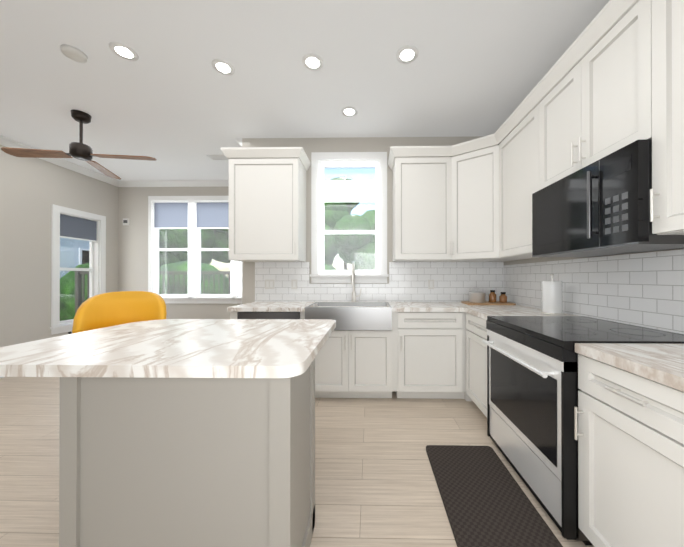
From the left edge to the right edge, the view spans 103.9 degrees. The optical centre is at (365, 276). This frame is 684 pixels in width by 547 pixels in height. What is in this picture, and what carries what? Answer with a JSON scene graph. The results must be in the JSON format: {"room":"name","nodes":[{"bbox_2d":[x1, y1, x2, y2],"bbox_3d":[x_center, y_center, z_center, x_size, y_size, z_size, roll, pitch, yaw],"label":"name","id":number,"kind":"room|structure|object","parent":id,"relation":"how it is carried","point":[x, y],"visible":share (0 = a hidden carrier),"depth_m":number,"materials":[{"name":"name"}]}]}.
{"room":"kitchen","nodes":[
{"label":"kitchen","id":0,"kind":"room"},
{"bbox_2d":[0,145,118,346],"bbox_3d":[-4.514,-0.237,0.517,0.150,2.900,8.420,0,0,1],"label":"wall","id":1,"kind":"structure","parent":0,"point":[32,190],"depth_m":3.54,"materials":[{"name":"grey paint"}]},
{"bbox_2d":[50,204,105,334],"bbox_3d":[-4.435,-0.102,4.106,0.195,1.820,0.780,0,0,1],"label":"window","id":2,"kind":"structure","parent":1,"relation":"in","point":[69,223],"depth_m":4.06,"materials":[{"name":"white"}]},
{"bbox_2d":[118,187,240,318],"bbox_3d":[-2.921,-0.225,4.777,3.200,2.900,0.150,0,0,1],"label":"wall","id":3,"kind":"structure","parent":0,"point":[133,248],"depth_m":4.72,"materials":[{"name":"grey paint"}]},
{"bbox_2d":[123,218,129,225],"bbox_3d":[-4.223,-0.965,4.710,0.100,0.120,0.027,0,0,1],"label":"thermostat","id":4,"kind":"object","parent":3,"relation":"attached to","point":[126,221],"visible":1,"depth_m":4.70,"materials":[{"name":"white plastic"}]},
{"bbox_2d":[148,196,190,303],"bbox_3d":[-3.442,-0.475,4.764,0.790,1.890,0.195,0,0,1],"label":"dining room window","id":5,"kind":"structure","parent":3,"relation":"in","point":[169,212],"depth_m":4.74,"materials":[{"name":"white"}]},
{"bbox_2d":[191,196,233,303],"bbox_3d":[-2.682,-0.475,4.752,0.790,1.890,0.195,0,0,1],"label":"dining room window","id":6,"kind":"structure","parent":3,"relation":"in","point":[209,212],"depth_m":4.73,"materials":[{"name":"white"}]},
{"bbox_2d":[233,261,241,303],"bbox_3d":[-1.922,-0.475,4.740,0.790,1.890,0.195,0,0,1],"label":"window trim","id":7,"kind":"structure","parent":3,"relation":"in","point":[237,298],"depth_m":4.69,"materials":[{"name":"white"}]},
{"bbox_2d":[0,377,593,546],"bbox_3d":[-1.413,1.274,0.539,6.350,0.120,8.570,0,0,1],"label":"floor","id":8,"kind":"structure","parent":0,"point":[375,484],"depth_m":1.71,"materials":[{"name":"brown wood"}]},
{"bbox_2d":[68,291,166,333],"bbox_3d":[-1.962,0.674,2.164,0.695,1.092,0.685,0,0,1],"label":"stool","id":9,"kind":"object","parent":8,"relation":"on","point":[104,310],"visible":0.27,"depth_m":2.29,"materials":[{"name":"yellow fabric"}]},
{"bbox_2d":[0,319,335,546],"bbox_3d":[-0.865,0.756,1.379,1.320,0.920,0.985,0,0,1],"label":"kitchen island","id":10,"kind":"object","parent":8,"relation":"on","point":[186,432],"visible":1,"depth_m":0.93,"materials":[{"name":"grey paint"}]},
{"bbox_2d":[227,262,294,318],"bbox_3d":[-0.965,0.521,2.926,0.751,1.396,0.600,0,0,1],"label":"base cabinet","id":11,"kind":"object","parent":8,"relation":"on","point":[281,298],"depth_m":3.22,"materials":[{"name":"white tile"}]},
{"bbox_2d":[237,312,299,318],"bbox_3d":[-0.944,0.784,2.857,0.605,0.872,0.616,0,0,1],"label":"dishwasher","id":12,"kind":"object","parent":8,"relation":"on","point":[268,315],"visible":0.08,"depth_m":2.60,"materials":[{"name":"grey metal"}]},
{"bbox_2d":[295,261,398,397],"bbox_3d":[-0.159,0.521,2.888,0.957,1.396,0.649,0,0,1],"label":"base cabinet","id":13,"kind":"object","parent":8,"relation":"on","point":[360,358],"depth_m":2.60,"materials":[{"name":"white paint"}]},
{"bbox_2d":[399,262,462,398],"bbox_3d":[0.630,0.521,2.876,0.721,1.396,0.649,0,0,1],"label":"base cabinet","id":14,"kind":"object","parent":8,"relation":"on","point":[405,332],"depth_m":2.59,"materials":[{"name":"white paint"}]},
{"bbox_2d":[463,262,494,416],"bbox_3d":[1.283,0.520,2.289,0.708,1.396,0.643,0,0,1],"label":"base cabinet","id":15,"kind":"object","parent":8,"relation":"on","point":[481,275],"depth_m":2.49,"materials":[{"name":"white paint"}]},
{"bbox_2d":[426,445,562,546],"bbox_3d":[0.649,1.208,1.447,0.465,0.016,0.910,0,0,1],"label":"floor mat","id":16,"kind":"object","parent":8,"relation":"on","point":[486,501],"visible":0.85,"depth_m":1.42,"materials":[{"name":"rubber"}]},
{"bbox_2d":[495,259,574,438],"bbox_3d":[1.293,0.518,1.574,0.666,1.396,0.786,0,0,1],"label":"base cabinet","id":17,"kind":"object","parent":8,"relation":"on","point":[522,283],"depth_m":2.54,"materials":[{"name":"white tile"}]},
{"bbox_2d":[482,316,683,545],"bbox_3d":[1.211,0.752,1.574,0.764,0.929,0.776,0,0,1],"label":"range","id":18,"kind":"object","parent":8,"relation":"on","point":[532,382],"visible":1,"depth_m":1.38,"materials":[{"name":"grey metal"}]},
{"bbox_2d":[575,249,683,546],"bbox_3d":[1.283,0.516,0.932,0.666,1.396,0.498,0,0,1],"label":"base cabinet","id":19,"kind":"object","parent":8,"relation":"on","point":[629,433],"depth_m":1.04,"materials":[{"name":"white paint"}]},
{"bbox_2d":[227,249,683,391],"bbox_3d":[0.126,0.077,1.206,2.987,0.517,4.007,0,0,1],"label":"countertop","id":20,"kind":"structure","parent":19,"relation":"on","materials":[{"name":"stone"}]},
{"bbox_2d":[305,261,391,329],"bbox_3d":[-0.161,0.169,2.870,0.836,0.691,0.612,0,0,1],"label":"sink","id":21,"kind":"object","parent":20,"relation":"in","point":[353,315],"depth_m":2.56,"materials":[{"name":"silver metal"}]},
{"bbox_2d":[461,301,515,304],"bbox_3d":[1.335,0.289,2.929,0.490,0.018,0.270,0,0,1],"label":"tray","id":22,"kind":"object","parent":20,"relation":"on","point":[487,303],"visible":0.85,"depth_m":2.80,"materials":[{"name":"brown wood"}]},
{"bbox_2d":[465,288,488,302],"bbox_3d":[1.220,0.203,2.926,0.244,0.152,0.178,0,0,1],"label":"pot","id":23,"kind":"object","parent":22,"relation":"on","point":[476,296],"visible":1,"depth_m":2.86,"materials":[{"name":"silver metal"}]},
{"bbox_2d":[489,290,495,301],"bbox_3d":[1.400,0.214,2.943,0.076,0.130,0.076,0,0,1],"label":"jar","id":24,"kind":"object","parent":22,"relation":"on","point":[492,296],"visible":1,"depth_m":2.92,"materials":[{"name":"brown glass"}]},
{"bbox_2d":[499,292,506,302],"bbox_3d":[1.500,0.224,2.911,0.076,0.110,0.076,0,0,1],"label":"jar","id":25,"kind":"object","parent":22,"relation":"on","point":[502,297],"visible":1,"depth_m":2.89,"materials":[{"name":"brown glass"}]},
{"bbox_2d":[541,274,563,314],"bbox_3d":[1.487,0.136,2.131,0.150,0.320,0.150,0,0,1],"label":"paper towel holder","id":26,"kind":"object","parent":20,"relation":"on","point":[552,303],"visible":1,"depth_m":2.08,"materials":[{"name":"white paper"}]},
{"bbox_2d":[0,0,609,179],"bbox_3d":[-1.413,-1.746,0.547,6.350,0.120,8.570,0,0,1],"label":"ceiling","id":27,"kind":"structure","parent":0,"point":[174,103],"depth_m":2.19,"materials":[{"name":"white paint"}]},
{"bbox_2d":[60,44,87,62],"bbox_3d":[-2.185,-1.665,2.004,0.140,0.034,0.140,0,0,1],"label":"ceiling speaker","id":28,"kind":"object","parent":27,"relation":"attached to","point":[74,53],"visible":1,"depth_m":1.98,"materials":[{"name":"white plastic"}]},
{"bbox_2d":[1,109,156,179],"bbox_3d":[-2.931,-1.449,3.013,1.390,0.458,0.797,0,0,1],"label":"ceiling fan","id":29,"kind":"object","parent":27,"relation":"hanging from","point":[79,150],"visible":1,"depth_m":2.74,"materials":[{"name":"brown wood"}]},
{"bbox_2d":[0,135,241,186],"bbox_3d":[-1.413,-1.641,0.547,6.050,0.090,8.270,0,0,1],"label":"crown molding","id":30,"kind":"structure","parent":27,"relation":"attached to","point":[12,143],"depth_m":4.62,"materials":[{"name":"white wood"}]},
{"bbox_2d":[109,42,138,60],"bbox_3d":[-1.805,-1.680,1.998,0.166,0.004,0.166,0,0,-44],"label":"recessed light","id":31,"kind":"object","parent":27,"relation":"in","point":[123,51],"depth_m":1.99,"materials":[{"name":"white plastic"}]},
{"bbox_2d":[206,155,228,159],"bbox_3d":[-2.038,-1.670,3.747,0.300,0.016,0.150,0,0,1],"label":"ceiling vent","id":32,"kind":"object","parent":27,"relation":"in","point":[218,157],"visible":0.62,"depth_m":3.72,"materials":[{"name":"white metal"}]},
{"bbox_2d":[211,59,234,75],"bbox_3d":[-1.143,-1.680,2.148,0.166,0.004,0.166,0,0,-8],"label":"recessed light","id":33,"kind":"object","parent":27,"relation":"in","point":[223,67],"depth_m":2.14,"materials":[{"name":"white plastic"}]},
{"bbox_2d":[302,53,323,70],"bbox_3d":[-0.414,-1.680,2.096,0.166,0.004,0.166,0,0,-44],"label":"recessed light","id":34,"kind":"object","parent":27,"relation":"in","point":[313,62],"depth_m":2.09,"materials":[{"name":"white plastic"}]},
{"bbox_2d":[341,107,357,116],"bbox_3d":[-0.164,-1.678,2.723,0.166,0.004,0.166,0,0,-8],"label":"recessed light","id":35,"kind":"object","parent":27,"relation":"in","point":[346,111],"depth_m":2.71,"materials":[{"name":"white plastic"}]},
{"bbox_2d":[396,45,417,63],"bbox_3d":[0.315,-1.680,2.025,0.166,0.004,0.166,0,0,-44],"label":"recessed light","id":36,"kind":"object","parent":27,"relation":"in","point":[407,54],"depth_m":2.02,"materials":[{"name":"white plastic"}]},
{"bbox_2d":[242,136,483,303],"bbox_3d":[0.155,-0.229,3.289,3.300,2.900,0.150,0,0,1],"label":"wall","id":37,"kind":"structure","parent":0,"point":[363,144],"depth_m":3.23,"materials":[{"name":"grey paint"}]},
{"bbox_2d":[265,280,273,288],"bbox_3d":[-1.156,0.091,3.217,0.115,0.114,0.008,0,0,1],"label":"electrical outlet plate","id":38,"kind":"object","parent":37,"relation":"attached to","point":[269,284],"depth_m":3.21,"materials":[{"name":"white plastic"}]},
{"bbox_2d":[291,280,296,288],"bbox_3d":[-0.856,0.091,3.212,0.070,0.114,0.008,0,0,1],"label":"electrical outlet plate","id":39,"kind":"object","parent":37,"relation":"attached to","point":[293,282],"depth_m":3.21,"materials":[{"name":"white plastic"}]},
{"bbox_2d":[310,152,388,282],"bbox_3d":[-0.195,-0.709,3.273,0.940,1.570,0.195,0,0,1],"label":"window","id":40,"kind":"structure","parent":37,"relation":"in","point":[323,191],"depth_m":3.21,"materials":[{"name":"white"}]},
{"bbox_2d":[428,280,433,288],"bbox_3d":[0.784,0.091,3.186,0.070,0.114,0.008,0,0,1],"label":"electrical outlet plate","id":41,"kind":"object","parent":37,"relation":"attached to","point":[430,282],"depth_m":3.18,"materials":[{"name":"white plastic"}]},
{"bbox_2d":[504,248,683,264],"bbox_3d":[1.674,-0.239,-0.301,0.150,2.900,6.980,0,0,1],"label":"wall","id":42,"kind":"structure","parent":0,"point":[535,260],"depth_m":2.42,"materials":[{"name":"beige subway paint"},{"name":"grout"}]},
{"bbox_2d":[445,128,504,259],"bbox_3d":[1.089,-0.776,2.702,0.449,1.190,0.330,0,0,1],"label":"upper cabinet","id":43,"kind":"object","parent":42,"relation":"attached to","point":[475,168],"depth_m":2.71,"materials":[{"name":"white paint"}]},
{"bbox_2d":[532,139,683,256],"bbox_3d":[1.402,-0.377,1.574,0.440,0.466,0.776,0,0,1],"label":"microwave","id":44,"kind":"object","parent":42,"relation":"attached to","point":[600,207],"visible":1,"depth_m":1.39,"materials":[{"name":"black metal"}]},
{"label":"outside","id":45,"kind":"structure","parent":0,"visible":0},
{"bbox_3d":[-9.572,1.744,30.135,100.000,0.100,120.000,0,0,1],"label":"ground","id":46,"kind":"structure","parent":45,"visible":0},
{"bbox_2d":[60,238,88,277],"bbox_3d":[-14.474,-2.275,4.720,6.600,7.800,17.600,0,0,1],"label":"neighbor house","id":47,"kind":"structure","parent":46,"relation":"on","point":[70,247],"depth_m":10.38,"materials":[{"name":"grey"}]},
{"bbox_2d":[75,269,230,313],"bbox_3d":[-4.404,0.707,7.324,7.145,1.850,0.090,0,0,1],"label":"fence","id":48,"kind":"object","parent":46,"relation":"on","point":[80,301],"depth_m":7.33,"materials":[{"name":"grey wood"}]},
{"bbox_2d":[60,176,374,320],"bbox_3d":[-8.045,-3.120,9.358,40.601,10.315,30.972,0,0,1],"label":"trees","id":49,"kind":"object","parent":46,"relation":"on","point":[332,208],"depth_m":17.64,"materials":[{"name":"green plant"}]}
]}

